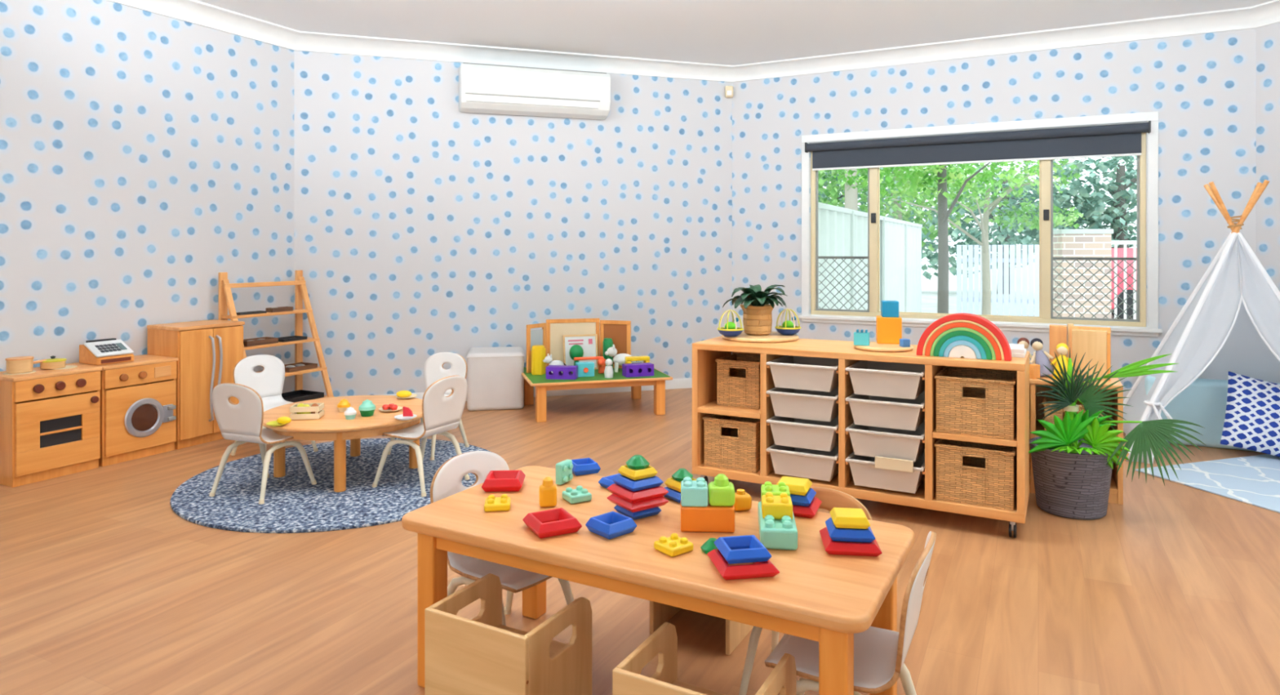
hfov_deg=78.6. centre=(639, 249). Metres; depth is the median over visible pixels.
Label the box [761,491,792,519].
brick
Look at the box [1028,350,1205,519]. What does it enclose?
potted palm
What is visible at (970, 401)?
wicker basket
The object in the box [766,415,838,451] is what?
tray
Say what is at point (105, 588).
floor
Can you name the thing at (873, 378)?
tray
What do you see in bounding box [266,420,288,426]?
plate
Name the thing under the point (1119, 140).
roller blind
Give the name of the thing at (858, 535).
block
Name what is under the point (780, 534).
brick
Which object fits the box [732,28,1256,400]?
wall
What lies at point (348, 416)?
cup
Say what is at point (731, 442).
wicker basket
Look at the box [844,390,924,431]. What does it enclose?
tray
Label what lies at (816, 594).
rectangular table
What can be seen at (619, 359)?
animal
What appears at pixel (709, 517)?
brick
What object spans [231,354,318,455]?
child chair
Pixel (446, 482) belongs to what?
child chair
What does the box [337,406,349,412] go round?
cup
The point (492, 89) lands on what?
air conditioner
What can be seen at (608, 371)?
toy figure
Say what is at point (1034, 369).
wooden block
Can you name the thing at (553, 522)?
block
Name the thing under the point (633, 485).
block
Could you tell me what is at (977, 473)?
wicker basket
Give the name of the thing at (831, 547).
block
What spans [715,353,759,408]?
wicker basket
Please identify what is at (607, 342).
tub
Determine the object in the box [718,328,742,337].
bowl
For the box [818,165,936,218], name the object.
tree
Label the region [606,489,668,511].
block
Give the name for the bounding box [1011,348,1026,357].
picture book
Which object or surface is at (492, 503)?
brick
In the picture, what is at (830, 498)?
child chair
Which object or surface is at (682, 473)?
block
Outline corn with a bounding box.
[395,390,411,397]
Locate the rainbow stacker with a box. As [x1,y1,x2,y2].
[916,312,1011,360]
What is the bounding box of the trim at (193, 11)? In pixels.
[106,0,1279,82]
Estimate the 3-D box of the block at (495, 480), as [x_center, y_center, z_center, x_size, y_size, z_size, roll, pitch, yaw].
[-0.419,0.710,2.408,0.120,0.038,0.120,0,0,-3]
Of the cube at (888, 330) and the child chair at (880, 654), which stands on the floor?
the child chair at (880, 654)
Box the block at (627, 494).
[606,483,668,502]
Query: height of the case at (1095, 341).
0.255 m
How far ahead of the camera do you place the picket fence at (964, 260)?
15.54 m
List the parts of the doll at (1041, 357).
arm, arm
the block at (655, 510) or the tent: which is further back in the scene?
the tent
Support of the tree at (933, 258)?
on the ground
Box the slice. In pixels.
[403,405,413,416]
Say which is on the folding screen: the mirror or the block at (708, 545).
the mirror
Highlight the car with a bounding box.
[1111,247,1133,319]
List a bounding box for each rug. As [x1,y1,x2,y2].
[169,437,489,533]
[1134,453,1279,512]
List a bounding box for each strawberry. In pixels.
[382,404,389,409]
[390,404,397,409]
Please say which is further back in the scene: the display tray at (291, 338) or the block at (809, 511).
the display tray at (291, 338)
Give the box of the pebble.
[285,364,295,368]
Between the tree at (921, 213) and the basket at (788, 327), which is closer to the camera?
the basket at (788, 327)
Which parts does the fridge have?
door, handle, handle, door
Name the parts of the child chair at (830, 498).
leg, leg, backrest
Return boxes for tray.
[236,310,266,315]
[243,336,278,346]
[266,306,293,312]
[277,335,306,342]
[281,389,324,402]
[284,361,317,372]
[766,355,839,391]
[766,386,838,421]
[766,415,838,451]
[766,443,838,480]
[844,360,924,399]
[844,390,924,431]
[844,419,924,462]
[844,448,924,493]
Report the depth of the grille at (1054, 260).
5.74 m
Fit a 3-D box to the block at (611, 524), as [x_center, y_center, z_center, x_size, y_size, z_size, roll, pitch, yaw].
[-0.075,0.711,2.025,0.096,0.036,0.096,0,0,-42]
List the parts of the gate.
rail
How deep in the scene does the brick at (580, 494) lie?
2.26 m
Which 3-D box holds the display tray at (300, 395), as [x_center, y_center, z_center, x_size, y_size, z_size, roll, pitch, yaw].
[-2.472,1.032,5.393,0.240,0.035,0.510,0,0,27]
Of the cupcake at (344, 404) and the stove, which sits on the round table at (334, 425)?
the cupcake at (344, 404)
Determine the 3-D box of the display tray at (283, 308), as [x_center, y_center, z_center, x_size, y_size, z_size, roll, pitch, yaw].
[-2.538,0.419,5.506,0.070,0.030,0.170,0,0,27]
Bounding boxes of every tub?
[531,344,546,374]
[603,337,613,368]
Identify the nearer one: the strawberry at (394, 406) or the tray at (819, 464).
the tray at (819, 464)
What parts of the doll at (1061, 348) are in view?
arm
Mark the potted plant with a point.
(757, 314)
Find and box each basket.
[702,413,759,472]
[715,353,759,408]
[717,309,743,337]
[774,308,800,335]
[933,365,1017,439]
[933,438,1017,510]
[1042,392,1103,430]
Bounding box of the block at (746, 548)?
[714,534,771,563]
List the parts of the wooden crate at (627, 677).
panel, panel, seat, panel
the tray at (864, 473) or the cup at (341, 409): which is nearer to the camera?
the tray at (864, 473)
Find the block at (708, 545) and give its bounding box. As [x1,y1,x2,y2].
[700,537,717,553]
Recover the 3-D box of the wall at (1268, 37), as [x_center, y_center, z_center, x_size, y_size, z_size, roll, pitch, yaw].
[4.417,-0.200,4.543,0.120,2.800,1.502,0,0,-18]
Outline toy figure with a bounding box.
[604,358,613,377]
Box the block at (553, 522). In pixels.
[522,507,582,537]
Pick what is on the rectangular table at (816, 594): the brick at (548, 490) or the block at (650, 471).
the brick at (548, 490)
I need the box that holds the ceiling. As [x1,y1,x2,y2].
[195,0,1273,65]
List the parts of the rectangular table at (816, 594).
leg, leg, leg, leg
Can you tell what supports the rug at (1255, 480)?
on the floor
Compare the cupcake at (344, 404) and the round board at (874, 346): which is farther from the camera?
the cupcake at (344, 404)
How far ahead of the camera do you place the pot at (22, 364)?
4.06 m
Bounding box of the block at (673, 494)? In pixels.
[663,486,680,502]
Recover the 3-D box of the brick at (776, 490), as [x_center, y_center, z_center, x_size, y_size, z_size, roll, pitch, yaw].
[0.360,0.651,2.080,0.074,0.056,0.074,0,0,7]
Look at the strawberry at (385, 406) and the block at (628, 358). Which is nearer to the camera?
the strawberry at (385, 406)
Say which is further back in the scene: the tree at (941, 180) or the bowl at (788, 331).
the tree at (941, 180)
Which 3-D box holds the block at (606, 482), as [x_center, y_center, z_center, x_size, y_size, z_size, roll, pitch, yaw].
[-0.067,0.715,2.408,0.090,0.028,0.090,0,0,-40]
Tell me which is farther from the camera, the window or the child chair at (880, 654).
the window
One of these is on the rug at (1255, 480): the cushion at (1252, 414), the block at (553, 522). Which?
the cushion at (1252, 414)
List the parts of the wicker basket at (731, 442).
handle trim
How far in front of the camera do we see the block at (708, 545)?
1.88 m
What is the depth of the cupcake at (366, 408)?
4.01 m
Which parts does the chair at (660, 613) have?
panel, panel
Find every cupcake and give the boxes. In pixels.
[337,398,351,412]
[343,406,356,419]
[358,399,375,416]
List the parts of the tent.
cord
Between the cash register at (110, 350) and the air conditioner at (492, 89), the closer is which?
the cash register at (110, 350)
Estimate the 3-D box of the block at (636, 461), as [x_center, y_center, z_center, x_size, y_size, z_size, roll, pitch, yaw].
[-0.007,0.584,2.166,0.063,0.030,0.063,0,0,33]
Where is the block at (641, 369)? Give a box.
[622,362,653,377]
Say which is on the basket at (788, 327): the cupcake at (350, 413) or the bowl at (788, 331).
the bowl at (788, 331)
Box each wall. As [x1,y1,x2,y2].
[0,0,293,393]
[293,50,732,396]
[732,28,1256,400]
[1053,228,1113,318]
[1256,22,1279,291]
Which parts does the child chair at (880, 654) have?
leg, leg, seat, leg, leg, backrest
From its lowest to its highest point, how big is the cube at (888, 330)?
0.125 m
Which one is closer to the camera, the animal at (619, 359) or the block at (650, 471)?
the block at (650, 471)
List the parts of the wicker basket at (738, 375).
handle trim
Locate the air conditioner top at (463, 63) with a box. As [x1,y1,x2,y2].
[462,62,606,73]
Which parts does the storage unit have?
panel, panel, panel, panel, panel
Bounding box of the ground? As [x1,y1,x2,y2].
[921,266,1114,318]
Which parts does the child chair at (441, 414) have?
leg, leg, seat, leg, backrest, leg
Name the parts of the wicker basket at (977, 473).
handle trim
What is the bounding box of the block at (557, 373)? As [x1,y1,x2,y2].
[546,364,577,379]
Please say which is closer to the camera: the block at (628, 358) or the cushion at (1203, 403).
the cushion at (1203, 403)
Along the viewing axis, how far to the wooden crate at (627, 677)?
1.67 m
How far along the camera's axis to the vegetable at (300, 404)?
3.98 m
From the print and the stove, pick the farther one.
the print
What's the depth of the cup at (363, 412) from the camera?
4.01 m
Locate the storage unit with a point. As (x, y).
(704, 353)
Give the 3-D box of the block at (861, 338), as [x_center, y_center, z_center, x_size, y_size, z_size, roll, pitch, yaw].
[1.045,0.412,3.686,0.070,0.073,0.036,0,0,20]
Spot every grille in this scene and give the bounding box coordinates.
[818,258,867,310]
[1053,259,1136,319]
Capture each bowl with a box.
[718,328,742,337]
[775,328,800,335]
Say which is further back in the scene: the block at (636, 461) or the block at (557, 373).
the block at (557, 373)
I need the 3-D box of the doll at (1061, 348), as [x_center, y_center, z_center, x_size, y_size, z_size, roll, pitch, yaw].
[2.096,0.552,3.880,0.089,0.176,0.089,0,0,-18]
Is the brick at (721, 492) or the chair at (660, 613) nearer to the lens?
the brick at (721, 492)
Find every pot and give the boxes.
[4,355,46,373]
[40,355,66,368]
[1029,436,1113,519]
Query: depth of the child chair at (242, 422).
3.72 m
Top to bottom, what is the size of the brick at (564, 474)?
0.066 m
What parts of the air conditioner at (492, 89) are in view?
panel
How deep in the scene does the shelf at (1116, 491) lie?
3.85 m
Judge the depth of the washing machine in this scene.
4.47 m
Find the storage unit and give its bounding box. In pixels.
[692,335,1029,537]
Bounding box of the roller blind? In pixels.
[804,120,1151,170]
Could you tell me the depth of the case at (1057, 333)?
4.02 m
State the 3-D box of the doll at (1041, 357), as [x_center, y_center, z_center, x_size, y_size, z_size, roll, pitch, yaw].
[2.045,0.544,3.961,0.089,0.191,0.114,0,0,-39]
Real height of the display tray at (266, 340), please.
0.035 m
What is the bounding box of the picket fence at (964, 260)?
[956,244,1039,316]
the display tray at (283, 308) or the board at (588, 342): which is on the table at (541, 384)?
the board at (588, 342)
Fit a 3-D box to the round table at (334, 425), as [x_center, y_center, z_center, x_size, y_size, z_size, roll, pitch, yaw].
[-1.560,1.020,4.180,0.874,0.330,0.874,0,0,0]
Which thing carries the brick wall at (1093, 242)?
on the ground
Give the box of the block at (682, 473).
[671,467,693,480]
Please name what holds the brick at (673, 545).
on the rectangular table at (816, 594)
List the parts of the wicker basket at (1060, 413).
handle trim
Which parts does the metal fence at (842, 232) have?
post, rail, post, post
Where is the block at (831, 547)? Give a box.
[819,526,882,555]
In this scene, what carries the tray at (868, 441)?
in the storage unit
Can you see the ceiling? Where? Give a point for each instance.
(716, 32)
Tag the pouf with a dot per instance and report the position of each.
(495, 379)
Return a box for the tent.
[1123,179,1279,463]
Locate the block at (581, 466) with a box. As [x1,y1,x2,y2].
[571,457,600,475]
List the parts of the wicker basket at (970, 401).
handle trim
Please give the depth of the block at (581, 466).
2.54 m
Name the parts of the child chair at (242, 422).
leg, backrest, seat, leg, leg, leg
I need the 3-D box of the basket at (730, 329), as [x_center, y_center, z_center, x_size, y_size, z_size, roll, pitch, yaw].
[0.468,0.378,4.044,0.137,0.138,0.137,0,0,-23]
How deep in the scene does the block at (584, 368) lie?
5.66 m
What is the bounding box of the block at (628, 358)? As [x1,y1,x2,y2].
[625,355,649,363]
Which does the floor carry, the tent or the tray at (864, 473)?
the tent
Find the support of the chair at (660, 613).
on the floor
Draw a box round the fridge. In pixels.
[146,319,244,448]
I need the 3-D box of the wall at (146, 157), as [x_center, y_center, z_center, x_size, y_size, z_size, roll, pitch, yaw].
[-4.113,-0.200,2.957,0.120,2.800,6.512,0,0,27]
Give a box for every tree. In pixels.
[568,344,583,365]
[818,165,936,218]
[818,167,902,218]
[819,164,985,252]
[832,160,1057,313]
[866,165,1064,293]
[885,158,1085,315]
[991,155,1136,258]
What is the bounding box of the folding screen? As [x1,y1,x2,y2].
[526,318,631,373]
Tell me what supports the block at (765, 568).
on the rectangular table at (816, 594)
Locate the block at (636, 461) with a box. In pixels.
[625,454,649,469]
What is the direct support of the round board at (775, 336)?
on the storage unit
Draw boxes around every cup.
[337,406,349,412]
[344,413,355,419]
[359,409,374,416]
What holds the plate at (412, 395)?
on the round table at (334, 425)
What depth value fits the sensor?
6.86 m
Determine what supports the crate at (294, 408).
on the round table at (334, 425)
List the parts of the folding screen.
panel, panel, panel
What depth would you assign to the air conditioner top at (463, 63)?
6.22 m
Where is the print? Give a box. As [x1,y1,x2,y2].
[568,338,592,344]
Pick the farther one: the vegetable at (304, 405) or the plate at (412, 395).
the plate at (412, 395)
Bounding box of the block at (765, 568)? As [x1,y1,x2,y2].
[706,548,779,579]
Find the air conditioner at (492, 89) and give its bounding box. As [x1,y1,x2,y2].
[458,62,610,119]
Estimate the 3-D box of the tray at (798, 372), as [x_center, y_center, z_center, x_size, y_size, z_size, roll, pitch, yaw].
[0.837,0.594,3.803,0.336,0.120,0.378,0,0,29]
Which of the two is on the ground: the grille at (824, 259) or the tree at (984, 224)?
the tree at (984, 224)
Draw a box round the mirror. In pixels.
[530,328,542,351]
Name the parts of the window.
sash, sash, sill, sash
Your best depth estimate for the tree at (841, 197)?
17.23 m
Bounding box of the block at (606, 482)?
[598,473,620,488]
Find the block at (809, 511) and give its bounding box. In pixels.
[792,497,822,517]
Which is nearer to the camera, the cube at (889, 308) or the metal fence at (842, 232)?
the cube at (889, 308)
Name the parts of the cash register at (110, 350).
drawer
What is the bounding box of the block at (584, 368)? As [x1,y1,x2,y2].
[575,361,594,377]
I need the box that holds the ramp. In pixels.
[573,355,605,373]
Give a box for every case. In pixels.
[1048,323,1073,368]
[1069,325,1111,380]
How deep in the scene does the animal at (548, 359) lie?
5.73 m
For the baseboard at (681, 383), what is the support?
attached to the wall at (424, 227)
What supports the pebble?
on the display tray at (307, 365)
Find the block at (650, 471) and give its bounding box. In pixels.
[617,464,657,479]
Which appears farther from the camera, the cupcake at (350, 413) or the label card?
the cupcake at (350, 413)
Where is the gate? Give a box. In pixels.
[1111,240,1136,319]
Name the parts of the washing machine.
knob, control panel, panel, knob, door glass, label plate, hinge plate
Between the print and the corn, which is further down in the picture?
the corn
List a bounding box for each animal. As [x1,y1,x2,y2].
[542,353,566,373]
[604,343,636,372]
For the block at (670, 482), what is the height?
0.027 m
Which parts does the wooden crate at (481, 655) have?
panel, panel, seat, panel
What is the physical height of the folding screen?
0.385 m
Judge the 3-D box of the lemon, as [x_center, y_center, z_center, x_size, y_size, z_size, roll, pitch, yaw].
[-1.745,0.835,3.832,0.072,0.036,0.040,0,0,0]
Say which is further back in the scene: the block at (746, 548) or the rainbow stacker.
the rainbow stacker
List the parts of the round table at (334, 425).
leg, leg, leg, leg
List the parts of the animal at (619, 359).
leg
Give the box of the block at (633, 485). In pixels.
[612,474,663,491]
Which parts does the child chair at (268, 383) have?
leg, backrest, seat, leg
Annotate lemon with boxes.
[276,416,291,423]
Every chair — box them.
[208,382,316,503]
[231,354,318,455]
[372,374,470,496]
[387,351,469,460]
[430,450,573,625]
[649,600,753,654]
[738,486,871,694]
[764,530,936,694]
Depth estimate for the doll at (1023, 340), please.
4.03 m
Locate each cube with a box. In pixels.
[875,315,902,344]
[880,300,898,317]
[899,337,910,346]
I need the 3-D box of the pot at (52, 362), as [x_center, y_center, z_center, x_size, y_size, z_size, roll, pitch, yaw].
[-3.186,0.607,4.243,0.120,0.066,0.120,0,0,27]
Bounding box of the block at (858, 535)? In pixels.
[825,517,875,542]
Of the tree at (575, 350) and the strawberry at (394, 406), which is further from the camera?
the tree at (575, 350)
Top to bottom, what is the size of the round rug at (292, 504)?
0.014 m
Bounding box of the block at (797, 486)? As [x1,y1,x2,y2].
[776,475,812,495]
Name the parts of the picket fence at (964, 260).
rail, rail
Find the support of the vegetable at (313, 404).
in the crate at (294, 408)
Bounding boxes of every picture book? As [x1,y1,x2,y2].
[1008,343,1024,353]
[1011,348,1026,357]
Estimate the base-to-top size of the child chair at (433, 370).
0.561 m
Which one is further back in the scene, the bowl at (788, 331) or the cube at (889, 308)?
the bowl at (788, 331)
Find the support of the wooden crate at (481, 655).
on the floor
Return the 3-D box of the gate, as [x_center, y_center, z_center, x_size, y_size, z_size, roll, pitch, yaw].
[6.601,0.575,10.128,1.160,1.550,0.080,0,0,8]
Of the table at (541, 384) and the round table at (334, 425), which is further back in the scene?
the table at (541, 384)
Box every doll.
[1017,337,1035,364]
[1030,337,1053,376]
[1050,342,1073,378]
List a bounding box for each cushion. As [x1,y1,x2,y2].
[1144,375,1279,451]
[1219,371,1279,457]
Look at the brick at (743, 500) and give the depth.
2.18 m
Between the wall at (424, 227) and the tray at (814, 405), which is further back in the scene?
the wall at (424, 227)
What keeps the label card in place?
on the tray at (864, 473)
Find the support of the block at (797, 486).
on the block at (797, 500)
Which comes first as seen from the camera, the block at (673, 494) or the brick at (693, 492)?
the brick at (693, 492)
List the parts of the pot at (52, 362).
lid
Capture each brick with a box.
[484,493,511,511]
[538,476,556,506]
[555,458,573,484]
[561,484,591,503]
[653,532,693,556]
[680,476,707,506]
[680,499,734,532]
[707,473,734,506]
[733,488,751,511]
[758,501,797,549]
[760,480,790,501]
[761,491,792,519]
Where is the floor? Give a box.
[0,387,1279,694]
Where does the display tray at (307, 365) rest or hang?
on the ladder shelf at (226, 302)
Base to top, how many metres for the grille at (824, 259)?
0.430 m
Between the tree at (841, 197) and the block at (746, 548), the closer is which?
the block at (746, 548)
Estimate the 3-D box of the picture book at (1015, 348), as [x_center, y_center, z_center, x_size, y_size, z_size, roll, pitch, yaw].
[1.646,0.440,3.506,0.140,0.018,0.200,0,0,26]
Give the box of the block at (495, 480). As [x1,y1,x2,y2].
[481,470,525,491]
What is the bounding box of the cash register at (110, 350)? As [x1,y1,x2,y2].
[79,337,133,364]
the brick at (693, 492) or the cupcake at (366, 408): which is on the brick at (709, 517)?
the brick at (693, 492)
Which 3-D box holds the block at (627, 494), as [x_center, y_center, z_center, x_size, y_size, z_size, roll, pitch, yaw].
[-0.007,0.665,2.166,0.124,0.026,0.124,0,0,-35]
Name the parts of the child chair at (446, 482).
leg, backrest, seat, leg, leg, leg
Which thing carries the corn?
on the plate at (412, 395)
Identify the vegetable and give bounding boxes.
[296,403,304,413]
[301,404,311,413]
[311,403,319,413]
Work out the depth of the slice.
3.95 m
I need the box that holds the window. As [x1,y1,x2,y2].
[798,111,1162,336]
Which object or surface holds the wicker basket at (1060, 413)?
on the shelf at (1116, 491)
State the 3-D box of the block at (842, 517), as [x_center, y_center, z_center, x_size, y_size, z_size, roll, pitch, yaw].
[0.515,0.658,1.921,0.086,0.028,0.086,0,0,7]
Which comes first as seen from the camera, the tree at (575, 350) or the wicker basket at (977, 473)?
the wicker basket at (977, 473)
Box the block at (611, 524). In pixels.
[585,511,636,538]
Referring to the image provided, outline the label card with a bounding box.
[875,456,913,472]
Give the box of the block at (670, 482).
[664,476,696,492]
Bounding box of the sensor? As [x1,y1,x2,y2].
[724,85,733,97]
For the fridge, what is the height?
0.735 m
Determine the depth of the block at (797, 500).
2.14 m
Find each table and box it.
[262,395,422,492]
[401,465,915,694]
[521,362,672,422]
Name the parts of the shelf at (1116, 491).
panel, panel, panel, panel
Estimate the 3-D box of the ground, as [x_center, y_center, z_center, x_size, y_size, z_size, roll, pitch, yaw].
[10.000,1.400,32.650,80.000,0.100,54.700,0,0,0]
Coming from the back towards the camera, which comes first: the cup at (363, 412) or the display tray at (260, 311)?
the display tray at (260, 311)
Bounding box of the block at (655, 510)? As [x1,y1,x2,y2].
[613,504,661,519]
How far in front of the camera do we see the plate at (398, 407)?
4.14 m
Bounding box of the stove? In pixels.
[0,363,102,487]
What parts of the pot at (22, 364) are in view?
lid, handle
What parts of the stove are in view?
knob, control panel, oven door, knob, knob, door knob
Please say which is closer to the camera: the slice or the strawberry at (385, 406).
the slice
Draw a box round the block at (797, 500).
[790,488,816,506]
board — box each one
[562,333,598,368]
[721,330,798,342]
[853,341,913,351]
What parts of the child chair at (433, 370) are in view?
leg, backrest, leg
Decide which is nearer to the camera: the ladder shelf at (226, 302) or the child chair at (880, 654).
the child chair at (880, 654)
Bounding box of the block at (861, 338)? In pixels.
[853,328,869,345]
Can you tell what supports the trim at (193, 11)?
attached to the wall at (146, 157)
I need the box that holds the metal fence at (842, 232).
[818,202,922,312]
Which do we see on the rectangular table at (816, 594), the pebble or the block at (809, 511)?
the block at (809, 511)
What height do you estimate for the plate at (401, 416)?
0.013 m
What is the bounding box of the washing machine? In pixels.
[72,354,177,466]
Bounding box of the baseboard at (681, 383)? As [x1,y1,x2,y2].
[377,377,692,400]
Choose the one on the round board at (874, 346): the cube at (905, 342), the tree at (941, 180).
the cube at (905, 342)
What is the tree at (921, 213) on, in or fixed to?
on the ground
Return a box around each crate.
[289,402,324,419]
[424,573,591,694]
[612,621,795,694]
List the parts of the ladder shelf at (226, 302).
leg, leg, rail, leg, leg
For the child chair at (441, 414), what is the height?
0.561 m
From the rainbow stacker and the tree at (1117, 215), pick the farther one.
the tree at (1117, 215)
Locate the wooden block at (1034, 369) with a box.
[1029,363,1039,378]
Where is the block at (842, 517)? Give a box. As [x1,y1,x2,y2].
[829,506,870,528]
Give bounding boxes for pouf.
[466,346,524,410]
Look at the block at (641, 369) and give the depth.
5.68 m
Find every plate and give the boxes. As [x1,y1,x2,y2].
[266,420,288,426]
[378,405,402,412]
[394,413,417,419]
[395,393,417,399]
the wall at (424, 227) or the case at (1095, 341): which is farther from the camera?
the wall at (424, 227)
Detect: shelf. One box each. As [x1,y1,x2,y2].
[218,270,333,399]
[1029,373,1123,504]

